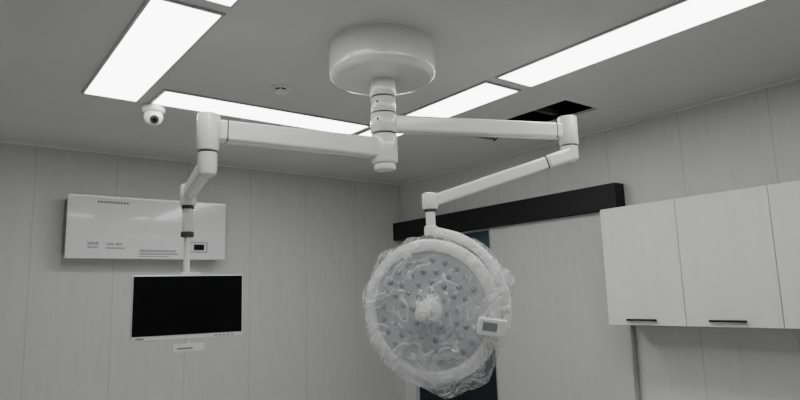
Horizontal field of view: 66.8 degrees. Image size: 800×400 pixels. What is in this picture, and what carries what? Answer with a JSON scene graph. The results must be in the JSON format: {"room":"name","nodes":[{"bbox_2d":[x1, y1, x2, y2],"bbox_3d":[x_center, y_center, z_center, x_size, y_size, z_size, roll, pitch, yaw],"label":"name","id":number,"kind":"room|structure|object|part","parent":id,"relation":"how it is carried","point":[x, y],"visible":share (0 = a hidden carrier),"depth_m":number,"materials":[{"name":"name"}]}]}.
{"room":"operating room","nodes":[
{"label":"operating room","id":0,"kind":"room"},
{"bbox_2d":[0,142,406,399],"bbox_3d":[-2.296,1.072,5.259,6.040,2.950,0.120,5,-11,-37],"label":"wall","id":1,"kind":"structure","parent":0,"point":[306,249],"depth_m":5.59,"materials":[{"name":"grey paint"}]},
{"bbox_2d":[62,193,225,259],"bbox_3d":[-2.188,0.260,5.294,1.310,0.522,0.186,5,-11,-37],"label":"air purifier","id":2,"kind":"object","parent":1,"relation":"attached to","point":[95,226],"visible":0.99,"depth_m":5.15,"materials":[{"name":"white plastic"}]},
{"bbox_2d":[62,199,66,254],"bbox_3d":[-2.707,0.216,4.911,0.009,0.442,0.130,5,-11,-37],"label":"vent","id":3,"kind":"object","parent":2,"relation":"attached to","point":[65,208],"depth_m":4.91,"materials":[{"name":"grey metal"}]},
{"bbox_2d":[0,140,399,184],"bbox_3d":[-2.349,-0.391,5.399,5.920,0.014,0.012,5,-11,-37],"label":"trim","id":4,"kind":"structure","parent":1,"relation":"attached to","point":[1,141],"depth_m":5.58,"materials":[{"name":"white plastic"}]},
{"bbox_2d":[0,0,799,183],"bbox_3d":[-0.171,-0.916,2.588,5.920,0.020,7.200,5,-11,-37],"label":"ceiling","id":5,"kind":"structure","parent":0,"point":[50,50],"depth_m":3.52,"materials":[{"name":"paint"}]},
{"bbox_2d":[81,0,224,102],"bbox_3d":[-1.384,-0.756,3.265,0.330,0.012,1.495,5,-11,-37],"label":"frame","id":6,"kind":"object","parent":5,"relation":"attached to","point":[146,2],"visible":1,"depth_m":3.02,"materials":[{"name":"metal"}]},
{"bbox_2d":[85,0,219,100],"bbox_3d":[-1.384,-0.758,3.265,0.302,0.007,1.467,5,-11,-37],"label":"ceiling light","id":7,"kind":"object","parent":6,"relation":"attached to","point":[164,30],"visible":1,"depth_m":3.12,"materials":[{"name":"white plastic"}]},
{"bbox_2d":[141,103,165,125],"bbox_3d":[-1.646,-0.562,4.052,0.152,0.136,0.152,5,-11,-37],"label":"security camera","id":8,"kind":"object","parent":5,"relation":"attached to","point":[153,114],"visible":0.98,"depth_m":4.00,"materials":[{"name":"white plastic"}]},
{"bbox_2d":[202,0,239,8],"bbox_3d":[-0.425,-0.980,2.026,0.330,0.012,1.510,5,-11,-37],"label":"frame","id":9,"kind":"object","parent":5,"relation":"attached to","point":[209,1],"visible":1,"depth_m":2.67,"materials":[{"name":"metal"}]},
{"bbox_2d":[211,0,235,5],"bbox_3d":[-0.425,-0.981,2.026,0.302,0.007,1.482,5,-11,-37],"label":"diffuser","id":10,"kind":"object","parent":9,"relation":"attached to","point":[226,2],"visible":1,"depth_m":2.66,"materials":[{"name":"white plastic"}]},
{"bbox_2d":[149,89,369,133],"bbox_3d":[-0.933,-0.604,4.328,1.550,0.012,0.315,5,-11,-37],"label":"frame","id":11,"kind":"object","parent":5,"relation":"attached to","point":[153,100],"visible":0.75,"depth_m":4.16,"materials":[{"name":"metal"}]},
{"bbox_2d":[154,92,367,133],"bbox_3d":[-0.933,-0.605,4.328,1.522,0.007,0.287,5,-11,-37],"label":"diffuser","id":12,"kind":"object","parent":11,"relation":"attached to","point":[167,98],"visible":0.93,"depth_m":4.26,"materials":[{"name":"white plastic"}]},
{"bbox_2d":[271,84,289,95],"bbox_3d":[-0.740,-0.680,3.770,0.116,0.046,0.116,5,-11,-37],"label":"smoke detector","id":13,"kind":"object","parent":5,"relation":"attached to","point":[279,89],"visible":1,"depth_m":3.74,"materials":[{"name":"white plastic"}]},
{"bbox_2d":[180,23,578,397],"bbox_3d":[-0.035,0.071,3.045,2.108,1.797,0.612,-1,-9,-7],"label":"lamp","id":14,"kind":"object","parent":5,"relation":"hanging from","point":[435,312],"visible":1,"depth_m":2.95,"materials":[{"name":"white metal"}]},
{"bbox_2d":[129,272,242,352],"bbox_3d":[-1.014,0.536,2.910,0.512,0.376,0.044,4,-10,-31],"label":"monitor","id":15,"kind":"object","parent":14,"relation":"attached to","point":[187,306],"visible":1,"depth_m":2.88,"materials":[{"name":"white plastic"}]},
{"bbox_3d":[-1.005,0.690,2.884,0.145,0.062,0.016,4,-10,-31],"label":"handle","id":16,"kind":"part","parent":15,"relation":"part of","materials":[{"name":"white plastic"}]},
{"bbox_3d":[-1.046,0.336,2.975,0.030,0.320,0.030,5,-11,-37],"label":"drop rod","id":17,"kind":"part","parent":14,"relation":"part of","materials":[{"name":"white metal"}]},
{"bbox_3d":[-0.959,-0.098,2.875,0.066,0.130,0.373,4,-10,-31],"label":"spring arm","id":18,"kind":"part","parent":14,"relation":"part of","materials":[{"name":"white metal"}]},
{"bbox_3d":[-0.477,-0.289,2.935,0.781,0.113,0.085,2,-10,-25],"label":"arm","id":19,"kind":"part","parent":14,"relation":"part of","materials":[{"name":"white metal"}]},
{"bbox_3d":[0.141,0.533,2.911,0.124,0.123,0.032,-5,-10,22],"label":"handle","id":20,"kind":"part","parent":14,"relation":"part of","materials":[{"name":"white plastic"}]},
{"bbox_3d":[0.153,0.108,3.018,0.048,0.102,0.048,5,-11,-37],"label":"lamp stem","id":21,"kind":"part","parent":14,"relation":"part of","materials":[{"name":"white metal"}]},
{"bbox_3d":[0.426,-0.387,3.254,0.945,0.094,0.075,0,-9,-12],"label":"arm","id":22,"kind":"part","parent":14,"relation":"part of","materials":[{"name":"white metal"}]},
{"bbox_3d":[0.490,-0.104,3.168,0.700,0.282,0.062,1,-9,-19],"label":"spring arm","id":23,"kind":"part","parent":14,"relation":"part of","materials":[{"name":"white metal"}]},
{"bbox_3d":[0.874,-0.231,3.321,0.204,0.127,0.084,1,-9,-19],"label":"spring arm","id":24,"kind":"part","parent":14,"relation":"part of","materials":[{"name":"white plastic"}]},
{"bbox_2d":[355,80,520,136],"bbox_3d":[0.206,-0.620,4.449,0.325,0.012,1.500,5,-11,-37],"label":"frame","id":25,"kind":"object","parent":5,"relation":"attached to","point":[485,81],"visible":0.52,"depth_m":4.06,"materials":[{"name":"metal"}]},
{"bbox_2d":[360,83,516,135],"bbox_3d":[0.206,-0.621,4.449,0.297,0.007,1.472,5,-11,-37],"label":"diffuser","id":26,"kind":"object","parent":25,"relation":"attached to","point":[484,93],"visible":0.64,"depth_m":4.15,"materials":[{"name":"white plastic"}]},
{"bbox_2d":[489,100,592,140],"bbox_3d":[0.973,-0.744,4.759,0.420,0.357,1.100,5,-11,-37],"label":"ceiling hatch","id":27,"kind":"object","parent":5,"relation":"in","point":[554,111],"depth_m":4.72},
{"bbox_2d":[495,0,766,87],"bbox_3d":[1.167,-0.844,3.208,0.325,0.012,1.510,5,-11,-37],"label":"frame","id":28,"kind":"object","parent":5,"relation":"attached to","point":[679,1],"visible":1,"depth_m":3.19,"materials":[{"name":"metal"}]},
{"bbox_2d":[500,0,761,85],"bbox_3d":[1.167,-0.845,3.209,0.297,0.007,1.482,5,-11,-37],"label":"ceiling light","id":29,"kind":"object","parent":28,"relation":"attached to","point":[690,13],"visible":1,"depth_m":3.17,"materials":[{"name":"white plastic"}]},
{"bbox_2d":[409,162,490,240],"bbox_3d":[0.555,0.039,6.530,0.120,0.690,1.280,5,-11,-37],"label":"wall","id":30,"kind":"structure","parent":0,"point":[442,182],"depth_m":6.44,"materials":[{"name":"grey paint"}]},
{"bbox_2d":[400,79,799,399],"bbox_3d":[2.274,0.762,4.179,0.120,2.950,7.200,5,-11,-37],"label":"wall","id":31,"kind":"structure","parent":0,"point":[752,139],"depth_m":4.32,"materials":[{"name":"grey paint"}]},
{"bbox_2d":[453,241,462,399],"bbox_3d":[0.622,1.490,6.269,0.045,2.254,0.040,5,-11,-37],"label":"mullion","id":32,"kind":"object","parent":31,"relation":"attached to","point":[460,383],"visible":0.02,"depth_m":6.18,"materials":[{"name":"black paint"}]},
{"bbox_2d":[420,268,497,399],"bbox_3d":[0.605,1.672,6.274,0.030,1.897,1.274,5,-11,-37],"label":"leaf","id":33,"kind":"object","parent":31,"relation":"attached to","point":[487,389],"visible":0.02,"depth_m":6.04,"materials":[{"name":"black glass"}]},
{"bbox_2d":[434,231,489,264],"bbox_3d":[0.571,0.559,6.448,0.030,0.357,1.274,5,-11,-37],"label":"transom","id":34,"kind":"object","parent":31,"relation":"attached to","point":[482,237],"depth_m":6.13,"materials":[{"name":"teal glass"}]},
{"bbox_2d":[393,182,624,240],"bbox_3d":[0.852,0.170,5.920,0.124,0.200,2.913,5,-11,-37],"label":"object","id":35,"kind":"structure","parent":31,"relation":"attached to","point":[593,199],"depth_m":5.47,"materials":[{"name":"black paint"}]},
{"bbox_2d":[489,212,639,399],"bbox_3d":[1.348,1.286,5.175,0.046,2.256,1.438,5,-11,-37],"label":"leaf","id":36,"kind":"object","parent":31,"relation":"attached to","point":[560,343],"depth_m":5.16,"materials":[{"name":"laminate"}]},
{"bbox_3d":[0.917,1.386,5.731,0.046,2.256,0.016,5,-11,-37],"label":"leaf edge","id":37,"kind":"part","parent":36,"relation":"part of","materials":[{"name":"white metal"}]},
{"bbox_3d":[1.780,1.185,4.617,0.046,2.256,0.014,5,-11,-37],"label":"leaf edge","id":38,"kind":"part","parent":36,"relation":"part of","materials":[{"name":"white metal"}]},
{"bbox_2d":[400,77,799,184],"bbox_3d":[2.181,-0.693,4.361,0.012,0.014,7.188,5,-11,-37],"label":"trim","id":39,"kind":"structure","parent":31,"relation":"attached to","point":[796,78],"depth_m":4.76,"materials":[{"name":"white plastic"}]},
{"bbox_2d":[600,199,686,325],"bbox_3d":[1.829,0.465,4.389,0.377,0.852,0.585,5,-11,-37],"label":"upper cabinet","id":40,"kind":"object","parent":31,"relation":"attached to","point":[642,263],"visible":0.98,"depth_m":4.27,"materials":[{"name":"laminate"}]},
{"bbox_3d":[1.687,0.838,4.237,0.022,0.014,0.230,5,-11,-37],"label":"handle","id":41,"kind":"part","parent":40,"relation":"part of","materials":[{"name":"black paint"}]},
{"bbox_2d":[674,185,785,328],"bbox_3d":[2.183,0.383,3.931,0.377,0.852,0.585,5,-11,-37],"label":"upper cabinet","id":42,"kind":"object","parent":31,"relation":"attached to","point":[730,277],"visible":0.95,"depth_m":3.81,"materials":[{"name":"laminate"}]},
{"bbox_3d":[2.042,0.755,3.779,0.022,0.014,0.230,5,-11,-37],"label":"handle","id":43,"kind":"part","parent":42,"relation":"part of","materials":[{"name":"black paint"}]},
{"bbox_2d":[767,180,799,328],"bbox_3d":[2.538,0.300,3.473,0.377,0.852,0.585,5,-11,-37],"label":"upper cabinet","id":44,"kind":"object","parent":31,"relation":"attached to","point":[784,198],"visible":1,"depth_m":3.55,"materials":[{"name":"laminate"}]}
]}

